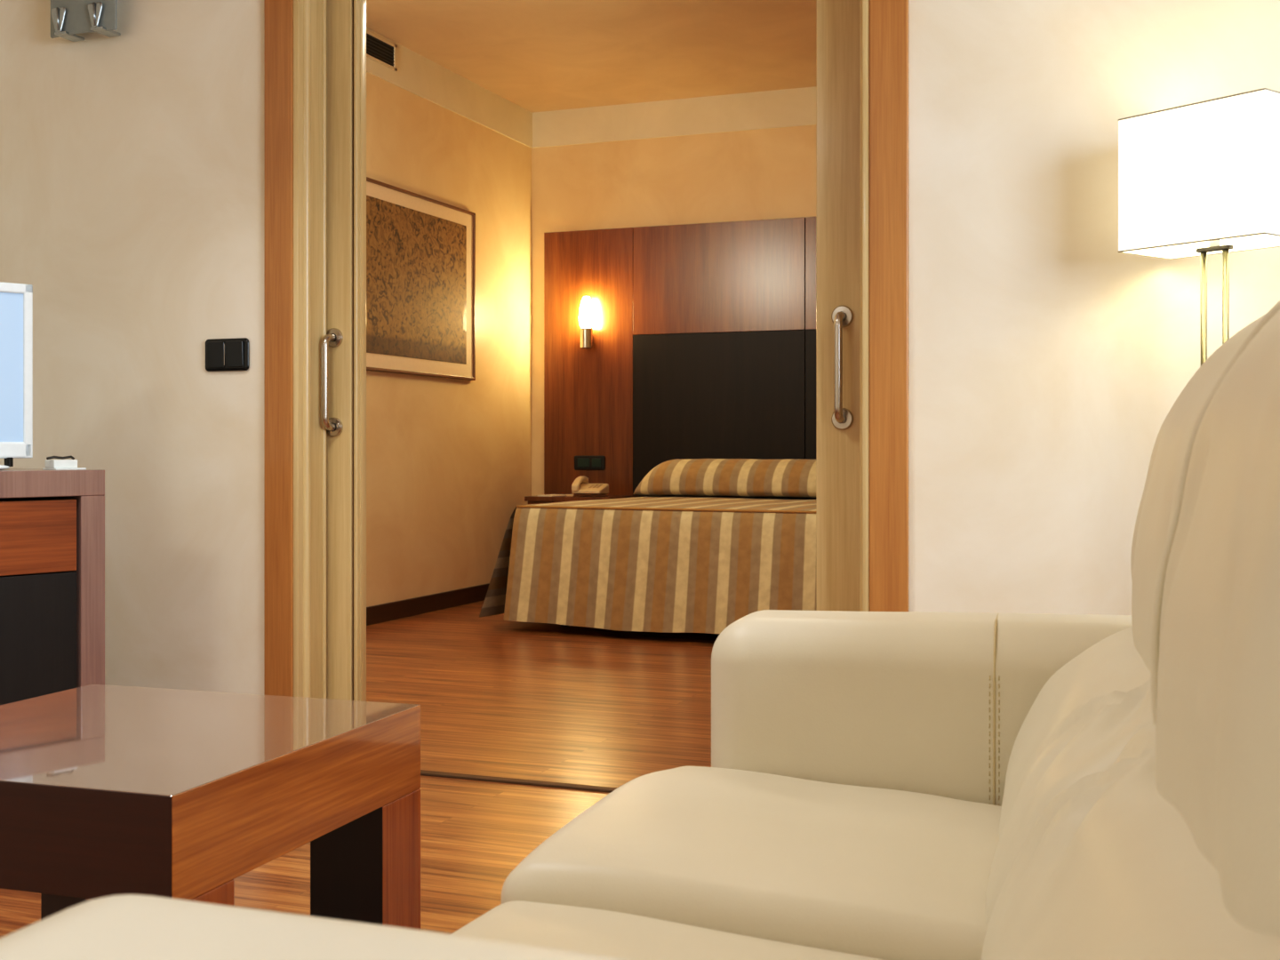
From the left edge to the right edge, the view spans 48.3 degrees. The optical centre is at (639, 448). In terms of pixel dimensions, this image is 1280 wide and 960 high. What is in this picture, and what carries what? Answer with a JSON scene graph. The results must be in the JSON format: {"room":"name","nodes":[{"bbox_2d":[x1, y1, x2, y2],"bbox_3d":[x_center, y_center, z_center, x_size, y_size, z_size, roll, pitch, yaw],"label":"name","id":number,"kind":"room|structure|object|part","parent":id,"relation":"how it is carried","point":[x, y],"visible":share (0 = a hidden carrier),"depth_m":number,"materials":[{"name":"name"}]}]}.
{"room":"hotel room","nodes":[
{"label":"hotel room","id":0,"kind":"room"},
{"bbox_2d":[0,600,719,937],"bbox_3d":[-0.007,0.880,2.907,5.480,0.060,10.430,0,0,21],"label":"floor","id":1,"kind":"structure","parent":0,"point":[497,697],"depth_m":4.33,"materials":[{"name":"laminate"}]},
{"bbox_2d":[0,468,104,704],"bbox_3d":[-1.845,0.451,3.191,0.450,0.799,1.150,0,0,39],"label":"base cabinet","id":2,"kind":"object","parent":1,"relation":"on","point":[52,522],"visible":0.74,"depth_m":3.40,"materials":[{"name":"brown wood"}]},
{"bbox_2d":[0,281,32,470],"bbox_3d":[-1.744,-0.175,3.280,0.660,0.452,0.150,0,0,-44],"label":"television","id":3,"kind":"object","parent":2,"relation":"on","point":[16,300],"visible":1,"depth_m":3.46,"materials":[{"name":"white plastic"}]},
{"bbox_3d":[-1.525,0.208,3.261,0.024,0.172,0.499,0,0,39],"label":"drawer","id":4,"kind":"part","parent":2,"relation":"part of","materials":[{"name":"brown wood"}]},
{"bbox_3d":[-1.525,0.540,3.261,0.024,0.487,0.499,0,0,39],"label":"door","id":5,"kind":"part","parent":2,"relation":"part of","materials":[{"name":"black wood"}]},
{"bbox_2d":[43,456,86,470],"bbox_3d":[-1.424,0.034,3.519,0.060,0.035,0.093,0,0,38],"label":"card holder","id":6,"kind":"object","parent":2,"relation":"on","point":[60,464],"visible":0.98,"depth_m":3.50,"materials":[{"name":"white plastic"}]},
{"bbox_2d":[43,467,86,470],"bbox_3d":[-1.420,0.049,3.524,0.060,0.004,0.080,0,0,39],"label":"tray","id":7,"kind":"object","parent":2,"relation":"on","point":[53,468],"depth_m":3.50,"materials":[{"name":"white plastic"}]},
{"bbox_2d":[0,684,420,929],"bbox_3d":[-0.752,0.629,2.084,0.635,0.441,0.635,0,0,18],"label":"coffee table","id":8,"kind":"object","parent":1,"relation":"on","point":[106,790],"visible":0.82,"depth_m":1.95,"materials":[{"name":"brown wood"}]},
{"bbox_3d":[-0.913,0.697,2.406,0.126,0.307,0.126,0,0,18],"label":"leg","id":9,"kind":"part","parent":8,"relation":"part of","materials":[{"name":"brown wood"}]},
{"bbox_3d":[-0.591,0.697,1.762,0.126,0.307,0.126,0,0,18],"label":"leg","id":10,"kind":"part","parent":8,"relation":"part of","materials":[{"name":"brown wood"}]},
{"bbox_3d":[-0.430,0.697,2.245,0.126,0.307,0.126,0,0,18],"label":"leg","id":11,"kind":"part","parent":8,"relation":"part of","materials":[{"name":"brown wood"}]},
{"bbox_2d":[420,769,617,792],"bbox_3d":[-0.205,0.847,3.596,1.543,0.006,0.033,0,0,21],"label":"threshold","id":12,"kind":"object","parent":1,"relation":"on","point":[609,789],"visible":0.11,"depth_m":3.63,"materials":[{"name":"brown wood"}]},
{"bbox_2d":[524,494,638,504],"bbox_3d":[-0.336,0.560,8.200,0.520,0.580,0.481,0,0,21],"label":"nightstand","id":13,"kind":"object","parent":1,"relation":"on","point":[532,500],"visible":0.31,"depth_m":8.06,"materials":[{"name":"brown wood"}]},
{"bbox_2d":[537,494,566,496],"bbox_3d":[-0.502,0.266,8.173,0.100,0.008,0.150,0,0,33],"label":"notepad","id":14,"kind":"object","parent":13,"relation":"on","point":[546,495],"visible":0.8,"depth_m":8.14,"materials":[{"name":"paper"}]},
{"bbox_2d":[565,476,608,496],"bbox_3d":[-0.303,0.213,8.128,0.210,0.112,0.230,0,0,15],"label":"telephone","id":15,"kind":"object","parent":13,"relation":"on","point":[585,488],"visible":1,"depth_m":8.08,"materials":[{"name":"beige plastic"}]},
{"bbox_2d":[0,300,1279,959],"bbox_3d":[0.325,0.327,1.266,0.982,1.047,1.739,0,0,16],"label":"sofa","id":16,"kind":"object","parent":1,"relation":"on","point":[876,785],"visible":1,"depth_m":1.30,"materials":[{"name":"beige leather"}]},
{"bbox_3d":[0.091,0.502,0.558,0.880,0.556,0.238,0,0,16],"label":"armrest","id":17,"kind":"part","parent":16,"relation":"part of","materials":[{"name":"beige leather"}]},
{"bbox_2d":[451,900,883,959],"bbox_3d":[0.072,0.501,1.002,0.640,0.172,0.628,0,0,16],"label":"seat cushion","id":18,"kind":"object","parent":16,"relation":"on","point":[629,930],"depth_m":1.29,"materials":[{"name":"beige leather"}]},
{"bbox_2d":[501,766,1001,959],"bbox_3d":[0.247,0.491,1.616,0.640,0.190,0.672,0,0,16],"label":"seat cushion","id":19,"kind":"object","parent":16,"relation":"on","point":[880,862],"depth_m":1.43,"materials":[{"name":"beige leather"}]},
{"bbox_3d":[0.540,0.504,1.989,0.880,0.549,0.231,0,0,16],"label":"armrest","id":20,"kind":"part","parent":16,"relation":"part of","materials":[{"name":"beige leather"}]},
{"bbox_2d":[984,626,1152,925],"bbox_3d":[0.522,0.382,1.532,0.281,0.352,0.673,0,0,16],"label":"cushion","id":21,"kind":"object","parent":16,"relation":"on","point":[1061,714],"depth_m":1.55,"materials":[{"name":"beige leather"}]},
{"bbox_2d":[981,722,1279,959],"bbox_3d":[0.347,0.384,0.907,0.282,0.351,0.673,0,0,16],"label":"cushion","id":22,"kind":"object","parent":16,"relation":"on","point":[1126,858],"depth_m":0.88,"materials":[{"name":"beige leather"}]},
{"bbox_2d":[1130,314,1264,671],"bbox_3d":[0.711,0.043,1.491,0.359,0.474,0.669,0,0,16],"label":"headrest pillow","id":23,"kind":"object","parent":16,"relation":"on","point":[1158,499],"depth_m":1.53,"materials":[{"name":"beige leather"}]},
{"bbox_2d":[1154,310,1279,934],"bbox_3d":[0.527,0.066,0.877,0.381,0.525,0.604,0,0,16],"label":"headrest pillow","id":24,"kind":"object","parent":16,"relation":"on","point":[1217,595],"depth_m":0.83,"materials":[{"name":"beige leather"}]},
{"bbox_2d":[479,495,815,633],"bbox_3d":[0.543,0.555,7.053,2.122,0.590,1.865,0,0,25],"label":"bed","id":25,"kind":"object","parent":1,"relation":"on","point":[664,564],"visible":0.61,"depth_m":6.38,"materials":[{"name":"multicoloured fabric"}]},
{"bbox_2d":[633,458,815,497],"bbox_3d":[0.818,0.156,7.647,1.760,0.206,0.485,0,0,25],"label":"bolster pillow","id":26,"kind":"object","parent":25,"relation":"on","point":[741,477],"visible":0.56,"depth_m":7.58,"materials":[{"name":"fabric"}]},
{"bbox_2d":[1117,88,1279,365],"bbox_3d":[1.161,0.084,2.883,0.189,1.533,0.323,0,0,-37],"label":"floor lamp","id":27,"kind":"object","parent":1,"relation":"on","point":[1202,179],"visible":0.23,"depth_m":2.83,"materials":[{"name":"white fabric"}]},
{"bbox_3d":[1.161,-0.544,2.883,0.186,0.273,0.320,0,0,-37],"label":"lamp shade","id":28,"kind":"part","parent":27,"relation":"part of","materials":[{"name":"white fabric"}]},
{"bbox_3d":[1.161,-0.404,2.883,0.018,0.008,0.072,0,0,-37],"label":"cross plate","id":29,"kind":"part","parent":27,"relation":"part of","materials":[{"name":"metal"}]},
{"bbox_2d":[366,72,531,607],"bbox_3d":[-1.468,-0.590,6.630,0.100,2.880,4.510,0,0,21],"label":"wall","id":30,"kind":"structure","parent":0,"point":[449,460],"depth_m":7.72,"materials":[{"name":"paint"}]},
{"bbox_2d":[366,29,397,71],"bbox_3d":[-1.295,-1.950,6.912,0.008,0.132,0.450,0,0,21],"label":"air vent","id":31,"kind":"object","parent":30,"relation":"attached to","point":[379,49],"visible":0.62,"depth_m":6.99,"materials":[{"name":"black metal"}]},
{"bbox_2d":[366,176,475,380],"bbox_3d":[-1.159,-0.840,7.264,0.028,0.924,1.340,0,0,21],"label":"framed picture","id":32,"kind":"object","parent":30,"relation":"attached to","point":[420,250],"visible":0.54,"depth_m":7.30},
{"bbox_2d":[366,583,489,625],"bbox_3d":[-1.400,0.806,6.647,0.016,0.088,4.230,0,0,21],"label":"baseboard","id":33,"kind":"structure","parent":30,"relation":"attached to","point":[388,612],"depth_m":7.38,"materials":[{"name":"brown wood"}]},
{"bbox_2d":[366,26,532,148],"bbox_3d":[-1.403,-1.924,6.649,0.008,0.212,4.230,0,0,21],"label":"trim","id":34,"kind":"structure","parent":30,"relation":"attached to","point":[416,74],"depth_m":7.71,"materials":[{"name":"paint"}]},
{"bbox_2d":[366,0,815,112],"bbox_3d":[0.494,-2.080,5.980,4.230,0.100,4.330,0,0,21],"label":"ceiling","id":35,"kind":"structure","parent":0,"point":[536,55],"depth_m":7.14,"materials":[{"name":"paint"}]},
{"bbox_2d":[0,0,1279,695],"bbox_3d":[0.301,-0.590,3.576,5.380,2.880,0.300,0,0,21],"label":"wall","id":36,"kind":"structure","parent":0,"point":[1049,362],"depth_m":3.28,"materials":[{"name":"paint"}]},
{"bbox_2d":[50,0,120,41],"bbox_3d":[-1.577,-1.340,4.080,0.236,0.320,0.095,0,0,21],"label":"wall sconce","id":37,"kind":"object","parent":36,"relation":"attached to","point":[68,18],"visible":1,"depth_m":4.05,"materials":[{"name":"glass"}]},
{"bbox_2d":[205,337,248,371],"bbox_3d":[-1.147,-0.261,3.957,0.146,0.090,0.018,0,0,21],"label":"light switch","id":38,"kind":"object","parent":36,"relation":"attached to","point":[221,355],"visible":1,"depth_m":3.95,"materials":[{"name":"black plastic"}]},
{"bbox_2d":[264,0,326,698],"bbox_3d":[-0.948,-0.275,3.947,0.120,2.250,0.136,0,0,21],"label":"door frame","id":39,"kind":"structure","parent":36,"relation":"attached to","point":[309,16],"depth_m":3.89,"materials":[{"name":"brown wood"}]},
{"bbox_2d":[320,0,366,701],"bbox_3d":[-1.195,-0.259,4.125,0.872,2.202,0.110,0,0,21],"label":"door","id":40,"kind":"structure","parent":36,"relation":"in","point":[343,347],"depth_m":3.99,"materials":[{"name":"brown wood"}]},
{"bbox_3d":[-0.866,-0.186,3.972,0.021,0.271,0.058,0,0,21],"label":"handle","id":41,"kind":"part","parent":40,"relation":"part of","materials":[{"name":"metal"}]},
{"bbox_2d":[816,0,859,611],"bbox_3d":[0.835,-0.259,3.353,0.863,2.202,0.110,0,0,21],"label":"door","id":42,"kind":"structure","parent":36,"relation":"in","point":[837,21],"depth_m":3.49,"materials":[{"name":"brown wood"}]},
{"bbox_3d":[0.484,-0.198,3.458,0.021,0.271,0.058,0,0,21],"label":"handle","id":43,"kind":"part","parent":42,"relation":"part of","materials":[{"name":"metal"}]},
{"bbox_2d":[859,0,909,611],"bbox_3d":[0.584,-0.275,3.364,0.120,2.250,0.136,0,0,21],"label":"door frame","id":44,"kind":"structure","parent":36,"relation":"attached to","point":[889,20],"depth_m":3.30,"materials":[{"name":"brown wood"}]},
{"bbox_2d":[531,124,815,495],"bbox_3d":[1.246,-0.590,7.957,4.030,2.880,0.100,0,0,21],"label":"wall","id":45,"kind":"structure","parent":0,"point":[770,173],"depth_m":8.35,"materials":[{"name":"paint"}]},
{"bbox_2d":[532,86,815,147],"bbox_3d":[1.230,-1.924,7.905,4.022,0.212,0.008,0,0,21],"label":"trim","id":46,"kind":"structure","parent":45,"relation":"attached to","point":[796,107],"depth_m":8.29,"materials":[{"name":"paint"}]},
{"bbox_2d":[544,216,815,496],"bbox_3d":[0.929,-0.268,8.000,3.202,2.055,0.039,0,0,21],"label":"headboard","id":47,"kind":"object","parent":45,"relation":"attached to","point":[704,334],"visible":0.45,"depth_m":8.25,"materials":[{"name":"brown wood"}]},
{"bbox_2d":[578,296,593,349],"bbox_3d":[-0.312,-0.740,8.395,0.086,0.304,0.105,0,0,21],"label":"sconce","id":48,"kind":"object","parent":47,"relation":"attached to","point":[586,317],"visible":1,"depth_m":8.36,"materials":[{"name":"glass"}]},
{"bbox_3d":[-0.316,-0.802,8.386,0.086,0.180,0.086,0,0,21],"label":"lamp shade","id":49,"kind":"part","parent":48,"relation":"part of","materials":[{"name":"white glass"}]},
{"bbox_3d":[-0.301,-0.268,8.468,0.569,2.055,0.039,0,0,21],"label":"panel","id":50,"kind":"part","parent":47,"relation":"part of","materials":[{"name":"brown wood"}]},
{"bbox_2d":[574,456,605,470],"bbox_3d":[-0.299,0.082,8.437,0.196,0.084,0.018,0,0,21],"label":"socket plate","id":51,"kind":"object","parent":47,"relation":"attached to","point":[580,462],"visible":1,"depth_m":8.43,"materials":[{"name":"black plastic"}]},
{"bbox_3d":[0.447,-0.981,8.183,1.027,0.628,0.039,0,0,21],"label":"panel","id":52,"kind":"part","parent":47,"relation":"part of","materials":[{"name":"brown wood"}]},
{"bbox_3d":[0.447,0.048,8.183,1.027,1.425,0.039,0,0,21],"label":"panel","id":53,"kind":"part","parent":47,"relation":"part of","materials":[{"name":"black leather"}]},
{"bbox_3d":[1.412,-0.981,7.816,1.027,0.628,0.039,0,0,21],"label":"panel","id":54,"kind":"part","parent":47,"relation":"part of","materials":[{"name":"brown wood"}]},
{"bbox_3d":[1.412,0.048,7.816,1.027,1.425,0.039,0,0,21],"label":"panel","id":55,"kind":"part","parent":47,"relation":"part of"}
]}

